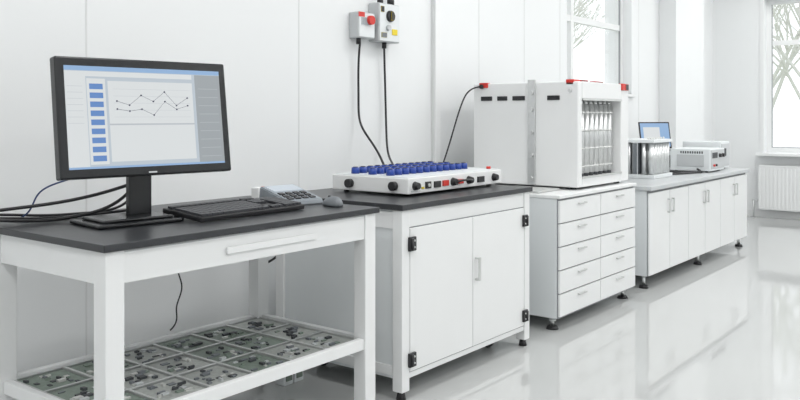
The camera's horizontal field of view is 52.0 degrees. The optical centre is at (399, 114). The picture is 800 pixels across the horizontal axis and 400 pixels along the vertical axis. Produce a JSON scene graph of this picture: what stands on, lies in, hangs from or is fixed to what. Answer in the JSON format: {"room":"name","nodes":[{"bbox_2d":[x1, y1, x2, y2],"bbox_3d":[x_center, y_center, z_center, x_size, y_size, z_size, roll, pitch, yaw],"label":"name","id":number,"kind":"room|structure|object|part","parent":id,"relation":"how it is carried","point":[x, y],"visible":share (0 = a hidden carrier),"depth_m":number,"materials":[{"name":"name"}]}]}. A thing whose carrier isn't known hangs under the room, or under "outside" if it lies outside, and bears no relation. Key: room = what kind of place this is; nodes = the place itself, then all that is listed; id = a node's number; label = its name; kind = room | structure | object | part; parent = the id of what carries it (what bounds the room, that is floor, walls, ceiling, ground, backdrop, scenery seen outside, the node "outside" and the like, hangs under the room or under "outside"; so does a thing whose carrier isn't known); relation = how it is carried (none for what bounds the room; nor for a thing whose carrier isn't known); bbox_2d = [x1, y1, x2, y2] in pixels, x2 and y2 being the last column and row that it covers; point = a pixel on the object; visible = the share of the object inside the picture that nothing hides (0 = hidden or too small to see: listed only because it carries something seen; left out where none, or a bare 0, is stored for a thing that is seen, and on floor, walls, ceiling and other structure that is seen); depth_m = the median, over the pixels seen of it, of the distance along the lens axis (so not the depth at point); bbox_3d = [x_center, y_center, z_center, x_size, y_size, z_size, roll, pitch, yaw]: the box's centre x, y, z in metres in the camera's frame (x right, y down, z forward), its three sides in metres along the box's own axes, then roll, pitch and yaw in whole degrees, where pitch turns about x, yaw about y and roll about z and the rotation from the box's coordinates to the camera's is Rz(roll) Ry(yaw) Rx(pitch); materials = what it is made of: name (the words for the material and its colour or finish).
{"room":"laboratory","nodes":[
{"label":"laboratory","id":0,"kind":"room"},
{"bbox_2d":[0,0,712,372],"bbox_3d":[-0.117,-0.450,5.197,0.280,3.300,13.010,0,0,38],"label":"wall","id":1,"kind":"structure","parent":0,"point":[255,42],"depth_m":4.23,"materials":[{"name":"paint"}]},
{"bbox_2d":[86,0,86,354],"bbox_3d":[-1.313,-0.490,3.435,0.002,3.220,0.006,0,0,38],"label":"trim","id":2,"kind":"structure","parent":1,"relation":"attached to","point":[86,0],"depth_m":3.43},
{"bbox_2d":[298,0,299,186],"bbox_3d":[-0.544,-0.490,4.421,0.002,3.220,0.006,0,0,38],"label":"trim","id":3,"kind":"structure","parent":1,"relation":"attached to","point":[298,0],"depth_m":4.42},
{"bbox_2d":[349,11,374,43],"bbox_3d":[-0.210,-0.503,4.769,0.100,0.185,0.150,0,0,38],"label":"switch box","id":4,"kind":"object","parent":1,"relation":"attached to","point":[361,24],"depth_m":4.73,"materials":[{"name":"white plastic"}]},
{"bbox_2d":[369,0,398,48],"bbox_3d":[-0.085,-0.552,4.925,0.106,0.305,0.200,0,0,38],"label":"box","id":5,"kind":"object","parent":1,"relation":"attached to","point":[386,15],"visible":1,"depth_m":4.88,"materials":[{"name":"grey plastic"}]},
{"bbox_2d":[377,0,394,48],"bbox_3d":[-0.076,-0.552,4.920,0.074,0.305,0.140,0,0,38],"label":"switch","id":6,"kind":"object","parent":5,"relation":"attached to","point":[386,12],"depth_m":4.88,"materials":[{"name":"white plastic"}]},
{"bbox_2d":[431,0,440,162],"bbox_3d":[0.236,-0.600,5.394,0.035,3.000,0.066,0,0,38],"label":"trim","id":7,"kind":"structure","parent":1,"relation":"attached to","point":[435,4],"depth_m":5.37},
{"bbox_2d":[524,0,524,82],"bbox_3d":[0.963,-0.490,6.352,0.002,3.220,0.006,0,0,38],"label":"trim","id":8,"kind":"structure","parent":1,"relation":"attached to","point":[524,0],"depth_m":6.35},
{"bbox_2d":[567,0,622,83],"bbox_3d":[1.744,-1.000,7.550,0.060,1.600,1.390,0,0,38],"label":"frame","id":9,"kind":"object","parent":1,"relation":"attached to","point":[571,19],"visible":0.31,"depth_m":7.62,"materials":[{"name":"white plastic"}]},
{"bbox_2d":[619,0,619,83],"bbox_3d":[1.760,-1.000,7.538,0.016,1.490,1.280,0,0,38],"label":"gasket","id":10,"kind":"object","parent":1,"relation":"attached to","point":[619,0],"visible":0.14,"depth_m":8.03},
{"bbox_2d":[357,44,393,163],"bbox_3d":[-0.138,-0.862,4.753,0.218,2.455,0.453,0,0,-5],"label":"cable","id":11,"kind":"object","parent":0,"point":[359,47],"depth_m":4.76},
{"bbox_2d":[221,216,799,399],"bbox_3d":[2.496,1.250,3.158,6.910,0.100,13.010,0,0,38],"label":"floor","id":12,"kind":"structure","parent":0,"point":[727,326],"depth_m":4.21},
{"bbox_2d":[0,196,379,399],"bbox_3d":[-0.761,0.784,3.030,0.772,0.832,1.224,0,0,38],"label":"table","id":13,"kind":"object","parent":12,"relation":"on","point":[108,259],"visible":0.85,"depth_m":2.71,"materials":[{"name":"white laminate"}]},
{"bbox_3d":[-1.330,0.780,2.751,0.062,0.779,0.062,0,0,38],"label":"leg","id":14,"kind":"part","parent":13,"relation":"part of","materials":[{"name":"white metal"}]},
{"bbox_3d":[-0.841,0.780,2.370,0.062,0.779,0.062,0,0,38],"label":"leg","id":15,"kind":"part","parent":13,"relation":"part of","materials":[{"name":"white metal"}]},
{"bbox_2d":[0,56,230,229],"bbox_3d":[-1.150,0.094,2.752,1.155,0.564,0.441,0,0,-35],"label":"desktop monitor","id":16,"kind":"object","parent":13,"relation":"on","point":[137,121],"visible":1,"depth_m":2.78,"materials":[{"name":"grey plastic"}]},
{"bbox_2d":[14,317,353,399],"bbox_3d":[-0.732,0.894,3.007,0.585,0.017,1.100,0,0,38],"label":"tray","id":17,"kind":"object","parent":13,"relation":"on","point":[176,367],"visible":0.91,"depth_m":2.98,"materials":[{"name":"metal"}]},
{"bbox_2d":[0,196,379,252],"bbox_3d":[-0.761,0.379,3.030,0.772,0.022,1.224,0,0,38],"label":"countertop","id":18,"kind":"structure","parent":13,"relation":"on","point":[64,233],"depth_m":2.66,"materials":[{"name":"black laminate"}]},
{"bbox_2d":[170,256,275,330],"bbox_3d":[-0.741,0.626,3.709,0.072,0.494,0.882,0,0,26],"label":"hanging cable","id":19,"kind":"object","parent":13,"relation":"hanging from","point":[273,258],"visible":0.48,"depth_m":3.33,"materials":[{"name":"black plastic"}]},
{"bbox_2d":[163,197,304,221],"bbox_3d":[-0.608,0.346,3.056,0.213,0.043,0.509,0,0,37],"label":"keyboard","id":20,"kind":"object","parent":13,"relation":"on","point":[242,207],"visible":1,"depth_m":2.98,"materials":[{"name":"black plastic"}]},
{"bbox_2d":[251,186,263,197],"bbox_3d":[-0.620,0.343,3.635,0.036,0.049,0.100,0,0,18],"label":"plug","id":21,"kind":"object","parent":13,"relation":"on","point":[255,191],"visible":0.44,"depth_m":3.59,"materials":[{"name":"white plastic"}]},
{"bbox_3d":[-0.629,0.780,3.649,0.062,0.779,0.062,0,0,38],"label":"leg","id":22,"kind":"part","parent":13,"relation":"part of","materials":[{"name":"white metal"}]},
{"bbox_3d":[-0.436,0.443,2.839,0.009,0.022,0.420,0,0,38],"label":"drawer pull","id":23,"kind":"part","parent":13,"relation":"part of","materials":[{"name":"white metal"}]},
{"bbox_2d":[259,184,322,204],"bbox_3d":[-0.454,0.332,3.418,0.199,0.070,0.189,0,0,44],"label":"telephone","id":24,"kind":"object","parent":13,"relation":"on","point":[293,192],"visible":0.83,"depth_m":3.39,"materials":[{"name":"grey plastic"}]},
{"bbox_2d":[322,195,342,206],"bbox_3d":[-0.271,0.348,3.326,0.072,0.040,0.124,0,0,-32],"label":"computer mouse","id":25,"kind":"object","parent":13,"relation":"on","point":[333,201],"visible":1,"depth_m":3.29,"materials":[{"name":"grey plastic"}]},
{"bbox_3d":[-0.141,0.780,3.267,0.062,0.779,0.062,0,0,38],"label":"leg","id":26,"kind":"part","parent":13,"relation":"part of","materials":[{"name":"white metal"}]},
{"bbox_2d":[275,371,302,385],"bbox_3d":[-0.496,1.140,3.685,0.064,0.120,0.120,0,0,38],"label":"power socket","id":27,"kind":"object","parent":12,"relation":"on","point":[288,380],"visible":0.42,"depth_m":3.65,"materials":[{"name":"white plastic"}]},
{"bbox_2d":[276,184,532,399],"bbox_3d":[0.049,0.787,4.081,0.796,0.824,1.109,0,0,38],"label":"base cabinet","id":28,"kind":"object","parent":12,"relation":"on","point":[452,265],"visible":0.88,"depth_m":3.72,"materials":[{"name":"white laminate"}]},
{"bbox_3d":[-0.554,0.782,3.897,0.052,0.765,0.052,0,0,38],"label":"post","id":29,"kind":"part","parent":28,"relation":"part of","materials":[{"name":"white metal"}]},
{"bbox_3d":[0.004,0.782,3.461,0.052,0.765,0.052,0,0,38],"label":"post","id":30,"kind":"part","parent":28,"relation":"part of","materials":[{"name":"white metal"}]},
{"bbox_2d":[308,184,532,210],"bbox_3d":[0.044,0.387,4.085,0.782,0.024,1.109,0,0,38],"label":"countertop","id":31,"kind":"structure","parent":28,"relation":"on","point":[389,201],"depth_m":3.82,"materials":[{"name":"black laminate"}]},
{"bbox_2d":[333,161,500,195],"bbox_3d":[0.117,0.314,4.181,0.518,0.120,0.844,0,0,38],"label":"laboratory instrument","id":32,"kind":"object","parent":31,"relation":"on","point":[405,179],"visible":1,"depth_m":3.98,"materials":[{"name":"white plastic"}]},
{"bbox_3d":[0.105,0.289,4.206,0.446,0.004,0.796,0,0,38],"label":"plate","id":33,"kind":"part","parent":32,"relation":"part of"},
{"bbox_3d":[0.332,0.438,3.860,0.015,0.074,0.981,0,0,38],"label":"rail","id":34,"kind":"part","parent":28,"relation":"part of","materials":[{"name":"white metal"}]},
{"bbox_3d":[0.332,1.103,3.860,0.015,0.023,0.981,0,0,38],"label":"rail","id":35,"kind":"part","parent":28,"relation":"part of","materials":[{"name":"white metal"}]},
{"bbox_3d":[0.368,0.725,3.864,0.027,0.110,0.014,0,0,38],"label":"handle","id":36,"kind":"part","parent":28,"relation":"part of","materials":[{"name":"metal"}]},
{"bbox_3d":[0.640,0.782,4.275,0.052,0.765,0.052,0,0,38],"label":"post","id":37,"kind":"part","parent":28,"relation":"part of","materials":[{"name":"white metal"}]},
{"bbox_2d":[494,182,635,329],"bbox_3d":[0.903,0.823,5.194,0.820,0.755,1.092,0,0,38],"label":"base cabinet","id":38,"kind":"object","parent":12,"relation":"on","point":[582,239],"visible":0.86,"depth_m":4.73,"materials":[{"name":"metal"}]},
{"bbox_2d":[443,79,628,192],"bbox_3d":[0.841,0.215,5.268,0.893,0.861,1.050,0,0,38],"label":"machine","id":39,"kind":"object","parent":38,"relation":"on","point":[572,133],"visible":0.96,"depth_m":5.06,"materials":[{"name":"white plastic"}]},
{"bbox_3d":[0.803,0.105,5.000,0.050,0.640,0.017,0,0,38],"label":"rail","id":40,"kind":"part","parent":39,"relation":"part of","materials":[{"name":"metal"}]},
{"bbox_2d":[527,186,558,192],"bbox_3d":[0.746,0.438,4.841,0.300,0.010,0.260,0,0,38],"label":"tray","id":41,"kind":"object","parent":39,"relation":"on","point":[535,189],"depth_m":4.77,"materials":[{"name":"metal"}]},
{"bbox_3d":[1.261,0.140,5.089,0.006,0.479,0.573,0,0,38],"label":"trim","id":42,"kind":"part","parent":39,"relation":"part of","materials":[{"name":"metal"}]},
{"bbox_2d":[619,168,749,288],"bbox_3d":[2.141,0.845,6.790,0.800,0.710,2.410,0,0,38],"label":"base cabinet","id":43,"kind":"object","parent":12,"relation":"on","point":[680,218],"depth_m":6.23,"materials":[{"name":"metal"}]},
{"bbox_2d":[628,137,671,178],"bbox_3d":[1.941,0.332,6.502,0.300,0.314,0.400,0,0,38],"label":"rack","id":44,"kind":"object","parent":43,"relation":"on","point":[648,158],"visible":0.88,"depth_m":6.35,"materials":[{"name":"grey metal"}]},
{"bbox_2d":[619,168,749,190],"bbox_3d":[2.141,0.505,6.790,0.800,0.030,2.410,0,0,38],"label":"countertop","id":45,"kind":"structure","parent":43,"relation":"on","point":[682,179],"depth_m":6.27,"materials":[{"name":"grey laminate"}]},
{"bbox_2d":[669,168,702,174],"bbox_3d":[2.379,0.470,6.973,0.357,0.041,0.645,0,0,7],"label":"cable","id":46,"kind":"object","parent":43,"relation":"on","point":[674,172],"visible":0.68,"depth_m":6.92,"materials":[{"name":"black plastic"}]},
{"bbox_2d":[670,147,724,172],"bbox_3d":[2.619,0.390,7.186,0.367,0.200,0.406,0,0,38],"label":"supplies","id":47,"kind":"object","parent":43,"relation":"on","point":[706,159],"visible":0.98,"depth_m":7.05,"materials":[{"name":"grey plastic"}]},
{"bbox_3d":[2.630,0.380,7.166,0.289,0.160,0.386,0,0,38],"label":"panel","id":48,"kind":"part","parent":47,"relation":"part of","materials":[{"name":"grey plastic"}]},
{"bbox_2d":[683,140,728,167],"bbox_3d":[2.815,0.365,7.533,0.349,0.250,0.260,0,0,38],"label":"supplies","id":49,"kind":"object","parent":43,"relation":"on","point":[713,144],"visible":0.35,"depth_m":7.43,"materials":[{"name":"grey plastic"}]},
{"bbox_3d":[2.949,0.360,7.428,0.009,0.200,0.220,0,0,38],"label":"panel","id":50,"kind":"part","parent":49,"relation":"part of","materials":[{"name":"grey plastic"}]},
{"bbox_3d":[2.404,0.409,7.529,0.246,0.159,0.470,0,0,38],"label":"signal analyzer","id":51,"kind":"object","parent":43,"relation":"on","visible":0},
{"bbox_2d":[638,122,671,150],"bbox_3d":[2.411,0.198,7.571,0.320,0.263,0.269,0,0,-14],"label":"laptop","id":52,"kind":"object","parent":51,"relation":"on","point":[646,129],"visible":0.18,"depth_m":7.68,"materials":[{"name":"black plastic"}]},
{"bbox_2d":[752,165,799,216],"bbox_3d":[4.837,0.892,9.131,1.720,0.615,0.124,0,0,38],"label":"radiator","id":53,"kind":"object","parent":12,"relation":"on","point":[778,186],"visible":1,"depth_m":9.43,"materials":[{"name":"metal"}]},
{"bbox_2d":[659,0,703,147],"bbox_3d":[3.063,-0.450,8.899,0.180,3.300,0.900,0,0,38],"label":"column","id":54,"kind":"structure","parent":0,"point":[681,22],"depth_m":8.62,"materials":[{"name":"paint"}]},
{"bbox_2d":[713,0,799,211],"bbox_3d":[6.522,-0.450,8.089,6.630,3.300,0.280,0,0,38],"label":"wall","id":55,"kind":"structure","parent":0,"point":[736,23],"depth_m":9.81,"materials":[{"name":"paint"}]},
{"bbox_2d":[760,0,763,151],"bbox_3d":[5.081,-0.485,9.029,2.100,1.850,0.012,0,0,38],"label":"trim","id":56,"kind":"structure","parent":55,"relation":"attached to","point":[761,1],"depth_m":9.66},
{"bbox_2d":[747,209,799,219],"bbox_3d":[6.327,1.160,8.057,6.338,0.080,0.012,0,0,38],"label":"baseboard","id":57,"kind":"structure","parent":55,"relation":"attached to","point":[759,213],"depth_m":9.57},
{"bbox_2d":[755,152,799,156],"bbox_3d":[5.061,0.459,9.021,2.120,0.033,0.270,0,0,38],"label":"sill","id":58,"kind":"structure","parent":55,"relation":"attached to","point":[759,153],"depth_m":9.41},
{"bbox_2d":[767,0,799,152],"bbox_3d":[5.167,-0.460,9.148,2.010,1.800,0.060,0,0,38],"label":"frame","id":59,"kind":"object","parent":55,"relation":"attached to","point":[770,43],"visible":0.93,"depth_m":9.71,"materials":[{"name":"white plastic"}]},
{"bbox_2d":[772,5,799,147],"bbox_3d":[5.154,-0.460,9.132,1.900,1.690,0.016,0,0,38],"label":"gasket","id":60,"kind":"object","parent":55,"relation":"attached to","point":[772,5],"visible":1,"depth_m":9.71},
{"label":"outside","id":61,"kind":"structure","parent":0,"visible":0},
{"bbox_3d":[8.363,2.750,18.843,90.000,0.100,100.000,0,0,38],"label":"ground","id":62,"kind":"structure","parent":61,"visible":0},
{"bbox_2d":[574,0,590,26],"bbox_3d":[4.738,-2.242,29.822,7.939,9.884,6.093,0,0,-4],"label":"bare tree","id":63,"kind":"object","parent":62,"relation":"on","point":[578,4],"visible":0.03,"depth_m":28.47,"materials":[{"name":"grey plant"}]},
{"bbox_2d":[574,0,604,48],"bbox_3d":[5.909,-2.775,37.169,8.270,10.949,7.428,0,0,35],"label":"bare tree","id":64,"kind":"object","parent":62,"relation":"on","point":[598,8],"visible":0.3,"depth_m":36.09,"materials":[{"name":"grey plant"}]},
{"bbox_2d":[773,3,799,99],"bbox_3d":[10.855,-2.402,23.542,5.200,10.204,6.225,0,0,28],"label":"bare tree","id":65,"kind":"object","parent":62,"relation":"on","point":[778,49],"visible":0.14,"depth_m":23.16,"materials":[{"name":"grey plant"}]},
{"bbox_2d":[773,4,799,107],"bbox_3d":[13.305,-2.326,26.186,6.697,10.053,6.208,0,0,24],"label":"bare tree","id":66,"kind":"object","parent":62,"relation":"on","point":[793,54],"visible":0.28,"depth_m":26.58,"materials":[{"name":"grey plant"}]}
]}

